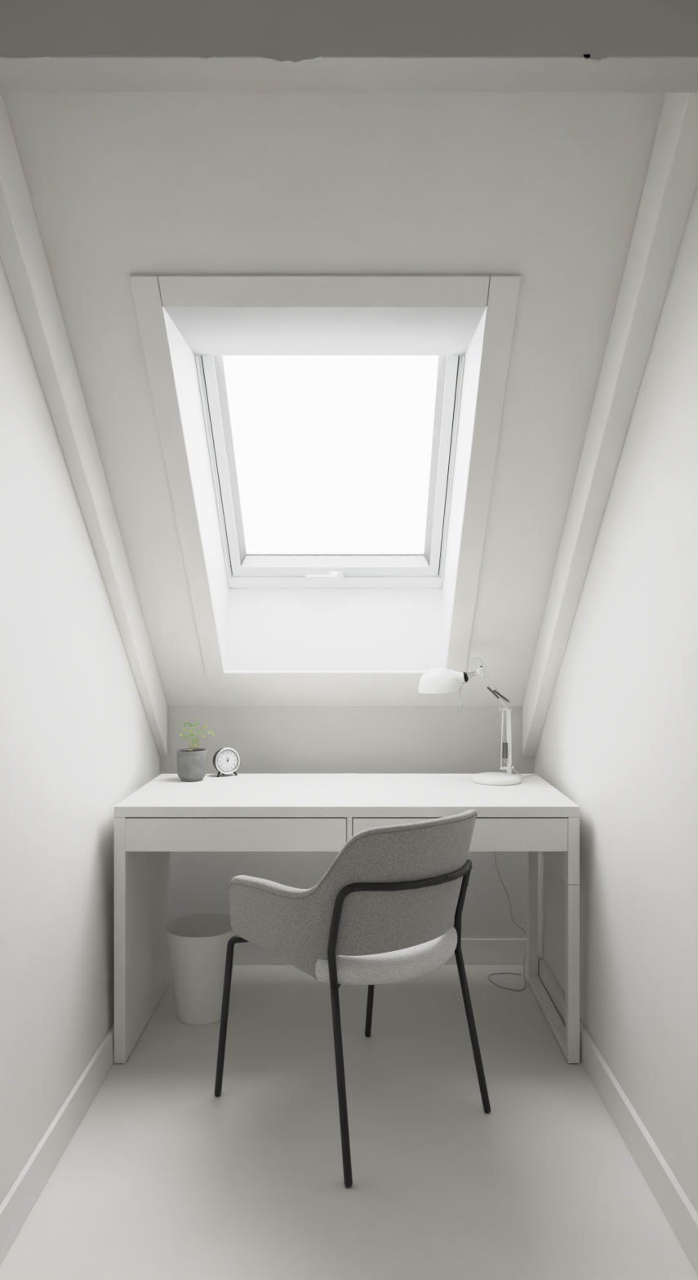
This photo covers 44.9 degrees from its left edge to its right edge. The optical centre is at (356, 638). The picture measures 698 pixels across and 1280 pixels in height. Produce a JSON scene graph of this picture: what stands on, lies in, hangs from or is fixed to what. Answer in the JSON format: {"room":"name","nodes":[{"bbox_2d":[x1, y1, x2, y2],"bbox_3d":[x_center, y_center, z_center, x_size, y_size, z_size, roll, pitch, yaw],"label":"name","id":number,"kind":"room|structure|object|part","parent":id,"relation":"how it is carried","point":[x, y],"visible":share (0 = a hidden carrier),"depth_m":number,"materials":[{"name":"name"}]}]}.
{"room":"home office","nodes":[
{"label":"home office","id":0,"kind":"room"},
{"bbox_2d":[0,257,159,1204],"bbox_3d":[-0.807,-0.073,0.359,0.194,2.620,5.920,0,0,0],"label":"wall","id":1,"kind":"structure","parent":0,"point":[77,740],"depth_m":2.06,"materials":[{"name":"paint"}]},
{"bbox_2d":[0,1023,113,1264],"bbox_3d":[-0.705,1.189,0.309,0.016,0.094,5.817,0,0,0],"label":"baseboard","id":2,"kind":"structure","parent":1,"relation":"attached to","point":[17,1204],"depth_m":1.96,"materials":[{"name":"paint"}]},
{"bbox_2d":[128,274,225,680],"bbox_3d":[-0.513,-0.363,2.569,0.067,1.034,1.068,0,0,0],"label":"trim","id":3,"kind":"structure","parent":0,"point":[145,288],"depth_m":2.40,"materials":[{"name":"paint"}]},
{"bbox_2d":[161,305,228,670],"bbox_3d":[-0.484,-0.360,2.631,0.010,0.956,1.088,0,0,0],"label":"trim","id":4,"kind":"structure","parent":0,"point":[183,359],"depth_m":2.61,"materials":[{"name":"white paint"}]},
{"bbox_2d":[1,93,666,706],"bbox_3d":[-0.050,-0.563,2.392,1.800,1.670,1.724,0,0,0],"label":"ceiling","id":5,"kind":"structure","parent":0,"point":[546,189],"depth_m":1.97,"materials":[{"name":"paint"}]},
{"bbox_2d":[0,93,167,755],"bbox_3d":[-0.765,-0.448,2.389,0.065,1.794,1.659,0,0,1],"label":"beam","id":6,"kind":"structure","parent":5,"relation":"attached to","point":[22,253],"depth_m":2.18,"materials":[{"name":"paint"}]},
{"bbox_2d":[157,274,489,307],"bbox_3d":[-0.078,-0.849,2.066,0.801,0.061,0.062,0,0,0],"label":"trim","id":7,"kind":"structure","parent":5,"relation":"attached to","point":[177,291],"depth_m":2.06,"materials":[{"name":"paint"}]},
{"bbox_2d":[161,302,487,355],"bbox_3d":[-0.078,-0.836,2.295,0.826,0.028,0.417,0,0,0],"label":"window reveal","id":8,"kind":"structure","parent":5,"relation":"attached to","point":[206,331],"depth_m":2.29,"materials":[{"name":"white paint"}]},
{"bbox_2d":[194,355,465,588],"bbox_3d":[-0.077,-0.587,2.806,0.941,0.906,0.934,0,0,0],"label":"window","id":9,"kind":"structure","parent":5,"relation":"attached to","point":[244,570],"depth_m":2.97,"materials":[{"name":"paint"}]},
{"bbox_3d":[-0.128,-0.222,3.099,0.114,0.021,0.021,0,0,0],"label":"lever","id":10,"kind":"part","parent":9,"relation":"part of","materials":[{"name":"white plastic"}]},
{"bbox_3d":[-0.075,-0.229,3.113,0.055,0.039,0.042,0,0,0],"label":"handle","id":11,"kind":"part","parent":9,"relation":"part of","materials":[{"name":"white plastic"}]},
{"bbox_2d":[522,93,697,755],"bbox_3d":[0.679,-0.448,2.389,0.076,1.794,1.659,0,0,-1],"label":"beam","id":12,"kind":"structure","parent":5,"relation":"attached to","point":[671,182],"depth_m":2.11,"materials":[{"name":"paint"}]},
{"bbox_2d":[224,588,444,671],"bbox_3d":[-0.078,-0.036,3.130,0.826,0.306,0.113,0,0,0],"label":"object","id":13,"kind":"structure","parent":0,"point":[268,629],"depth_m":3.12,"materials":[{"name":"white paint"}]},
{"bbox_2d":[159,706,534,938],"bbox_3d":[-0.050,0.737,3.269,1.800,0.999,0.100,0,0,0],"label":"wall","id":14,"kind":"structure","parent":0,"point":[267,740],"depth_m":3.22,"materials":[{"name":"paint"}]},
{"bbox_2d":[234,938,526,964],"bbox_3d":[-0.029,1.189,3.211,1.357,0.094,0.015,0,0,0],"label":"baseboard","id":15,"kind":"structure","parent":14,"relation":"attached to","point":[474,951],"depth_m":3.20,"materials":[{"name":"paint"}]},
{"bbox_2d":[0,964,697,1279],"bbox_3d":[-0.050,1.277,0.309,1.800,0.080,6.019,0,0,0],"label":"floor","id":16,"kind":"structure","parent":0,"point":[162,1176],"depth_m":2.00,"materials":[{"name":"paint"}]},
{"bbox_2d":[164,912,237,1025],"bbox_3d":[-0.507,1.090,2.782,0.241,0.294,0.241,0,0,0],"label":"waste bin","id":17,"kind":"object","parent":16,"relation":"on","point":[197,943],"visible":0.8,"depth_m":2.70,"materials":[{"name":"white plastic"}]},
{"bbox_2d":[113,773,579,1063],"bbox_3d":[-0.027,0.861,2.749,1.352,0.751,0.596,0,0,0],"label":"writing desk","id":18,"kind":"object","parent":16,"relation":"on","point":[229,812],"visible":0.91,"depth_m":2.46,"materials":[{"name":"white wood"}]},
{"bbox_3d":[-0.687,0.876,2.749,0.033,0.713,0.596,0,0,0],"label":"panel","id":19,"kind":"part","parent":18,"relation":"part of","materials":[{"name":"white wood"}]},
{"bbox_2d":[177,722,215,782],"bbox_3d":[-0.559,0.387,2.903,0.117,0.201,0.103,0,0,37],"label":"potted plant","id":20,"kind":"object","parent":18,"relation":"on","point":[191,762],"visible":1,"depth_m":2.87,"materials":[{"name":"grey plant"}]},
{"bbox_3d":[-0.566,0.435,2.907,0.101,0.104,0.101,0,0,0],"label":"pot","id":21,"kind":"part","parent":20,"relation":"part of","materials":[{"name":"grey concrete"}]},
{"bbox_2d":[213,747,239,777],"bbox_3d":[-0.466,0.438,3.004,0.094,0.104,0.057,0,0,-31],"label":"alarm clock","id":22,"kind":"object","parent":18,"relation":"on","point":[226,761],"visible":1,"depth_m":2.98,"materials":[{"name":"white metal"}]},
{"bbox_3d":[-0.350,0.571,2.460,0.641,0.096,0.016,0,0,0],"label":"drawer","id":23,"kind":"part","parent":18,"relation":"part of","materials":[{"name":"white wood"}]},
{"bbox_3d":[-0.027,0.638,3.037,1.285,0.237,0.016,0,0,0],"label":"panel","id":24,"kind":"part","parent":18,"relation":"part of","materials":[{"name":"white wood"}]},
{"bbox_3d":[0.303,0.571,2.460,0.624,0.096,0.016,0,0,0],"label":"drawer","id":25,"kind":"part","parent":18,"relation":"part of","materials":[{"name":"white wood"}]},
{"bbox_2d":[417,657,541,785],"bbox_3d":[0.439,0.276,2.888,0.447,0.423,0.198,0,0,-8],"label":"desk lamp","id":26,"kind":"object","parent":18,"relation":"on","point":[438,680],"visible":1,"depth_m":2.87,"materials":[{"name":"white metal"}]},
{"bbox_3d":[0.284,0.143,2.895,0.142,0.084,0.142,0,0,0],"label":"lamp shade","id":27,"kind":"part","parent":26,"relation":"part of","materials":[{"name":"white paint"}]},
{"bbox_3d":[0.360,0.191,2.873,0.020,0.084,0.004,0,0,-10],"label":"tilt handle","id":28,"kind":"part","parent":26,"relation":"part of","materials":[{"name":"silver metal"}]},
{"bbox_3d":[0.396,0.126,2.890,0.050,0.030,0.023,0,0,-13],"label":"stem","id":29,"kind":"part","parent":26,"relation":"part of","materials":[{"name":"silver metal"}]},
{"bbox_3d":[0.414,0.089,2.909,0.047,0.050,0.010,0,0,-14],"label":"cord","id":30,"kind":"part","parent":26,"relation":"part of","materials":[{"name":"white plastic"}]},
{"bbox_3d":[0.478,0.169,2.907,0.100,0.142,0.011,0,0,0],"label":"arm","id":31,"kind":"part","parent":26,"relation":"part of","materials":[{"name":"white paint"}]},
{"bbox_3d":[0.473,0.178,2.896,0.093,0.126,0.003,0,0,0],"label":"rod","id":32,"kind":"part","parent":26,"relation":"part of","materials":[{"name":"white paint"}]},
{"bbox_3d":[0.501,0.343,2.901,0.010,0.202,0.004,0,0,0],"label":"rod","id":33,"kind":"part","parent":26,"relation":"part of","materials":[{"name":"white paint"}]},
{"bbox_3d":[0.525,0.355,2.905,0.018,0.222,0.012,0,0,0],"label":"arm","id":34,"kind":"part","parent":26,"relation":"part of","materials":[{"name":"white paint"}]},
{"bbox_3d":[0.580,0.464,2.966,0.148,0.046,0.041,0,0,-44],"label":"cord","id":35,"kind":"part","parent":26,"relation":"part of","materials":[{"name":"white plastic"}]},
{"bbox_2d":[494,851,526,934],"bbox_3d":[0.575,0.896,3.102,0.166,0.558,0.022,0,0,-19],"label":"hanging cord","id":36,"kind":"object","parent":18,"relation":"hanging from","point":[498,871],"visible":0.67,"depth_m":3.10,"materials":[{"name":"grey plastic"}]},
{"bbox_3d":[0.632,0.974,3.030,0.033,0.518,0.033,0,0,0],"label":"leg","id":37,"kind":"part","parent":18,"relation":"part of","materials":[{"name":"white wood"}]},
{"bbox_3d":[0.632,1.218,2.749,0.033,0.030,0.529,0,0,0],"label":"foot rail","id":38,"kind":"part","parent":18,"relation":"part of","materials":[{"name":"white wood"}]},
{"bbox_3d":[0.632,0.617,2.749,0.033,0.195,0.596,0,0,0],"label":"panel","id":39,"kind":"part","parent":18,"relation":"part of","materials":[{"name":"white wood"}]},
{"bbox_3d":[0.632,0.974,2.468,0.033,0.518,0.033,0,0,0],"label":"leg","id":40,"kind":"part","parent":18,"relation":"part of","materials":[{"name":"white wood"}]},
{"bbox_2d":[214,809,490,1187],"bbox_3d":[0.016,0.833,2.230,0.574,0.810,0.602,0,0,-40],"label":"armchair","id":41,"kind":"object","parent":16,"relation":"on","point":[384,909],"visible":1,"depth_m":2.00,"materials":[{"name":"grey fabric"}]},
{"bbox_3d":[-0.279,1.014,2.261,0.212,0.447,0.051,0,0,5],"label":"leg","id":42,"kind":"part","parent":41,"relation":"part of","materials":[{"name":"black metal"}]},
{"bbox_3d":[-0.035,1.025,1.946,0.019,0.425,0.106,0,0,-23],"label":"leg","id":43,"kind":"part","parent":41,"relation":"part of","materials":[{"name":"black metal"}]},
{"bbox_3d":[0.042,1.014,2.526,0.051,0.447,0.212,0,0,6],"label":"leg","id":44,"kind":"part","parent":41,"relation":"part of","materials":[{"name":"black metal"}]},
{"bbox_3d":[0.011,0.776,2.238,0.473,0.099,0.488,0,0,-40],"label":"seat","id":45,"kind":"part","parent":41,"relation":"part of","materials":[{"name":"grey fabric"}]},
{"bbox_3d":[0.149,0.694,2.070,0.453,0.258,0.152,0,0,-40],"label":"frame","id":46,"kind":"part","parent":41,"relation":"part of","materials":[{"name":"black metal"}]},
{"bbox_3d":[0.305,1.025,2.228,0.106,0.425,0.019,0,0,34],"label":"leg","id":47,"kind":"part","parent":41,"relation":"part of","materials":[{"name":"black metal"}]},
{"bbox_2d":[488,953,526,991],"bbox_3d":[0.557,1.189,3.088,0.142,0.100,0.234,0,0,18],"label":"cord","id":48,"kind":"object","parent":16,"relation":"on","point":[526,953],"visible":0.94,"depth_m":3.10,"materials":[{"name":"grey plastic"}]},
{"bbox_2d":[442,305,488,668],"bbox_3d":[0.328,-0.360,2.631,0.010,0.956,1.088,0,0,0],"label":"trim","id":49,"kind":"structure","parent":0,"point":[473,358],"depth_m":2.61,"materials":[{"name":"white paint"}]},
{"bbox_2d":[445,274,520,671],"bbox_3d":[0.361,-0.363,2.569,0.073,1.034,1.068,0,0,0],"label":"trim","id":50,"kind":"structure","parent":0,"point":[504,289],"depth_m":2.40,"materials":[{"name":"paint"}]},
{"bbox_2d":[534,184,697,1213],"bbox_3d":[0.760,-0.073,0.359,0.146,2.620,5.920,0,0,0],"label":"wall","id":51,"kind":"structure","parent":0,"point":[619,738],"depth_m":2.02,"materials":[{"name":"paint"}]},
{"bbox_2d":[537,950,697,1275],"bbox_3d":[0.680,1.189,0.309,0.017,0.094,5.817,0,0,0],"label":"baseboard","id":52,"kind":"structure","parent":51,"relation":"attached to","point":[673,1202],"depth_m":1.99,"materials":[{"name":"paint"}]},
{"bbox_3d":[-0.050,-1.313,-0.516,1.800,0.100,4.367,0,0,0],"label":"ceiling","id":53,"kind":"structure","parent":0,"visible":0},
{"bbox_2d":[0,0,697,93],"bbox_3d":[-0.041,-1.152,1.578,1.526,0.221,0.104,0,0,0],"label":"beam","id":54,"kind":"structure","parent":53,"relation":"attached to","point":[46,46],"depth_m":1.53,"materials":[{"name":"paint"}]}
]}

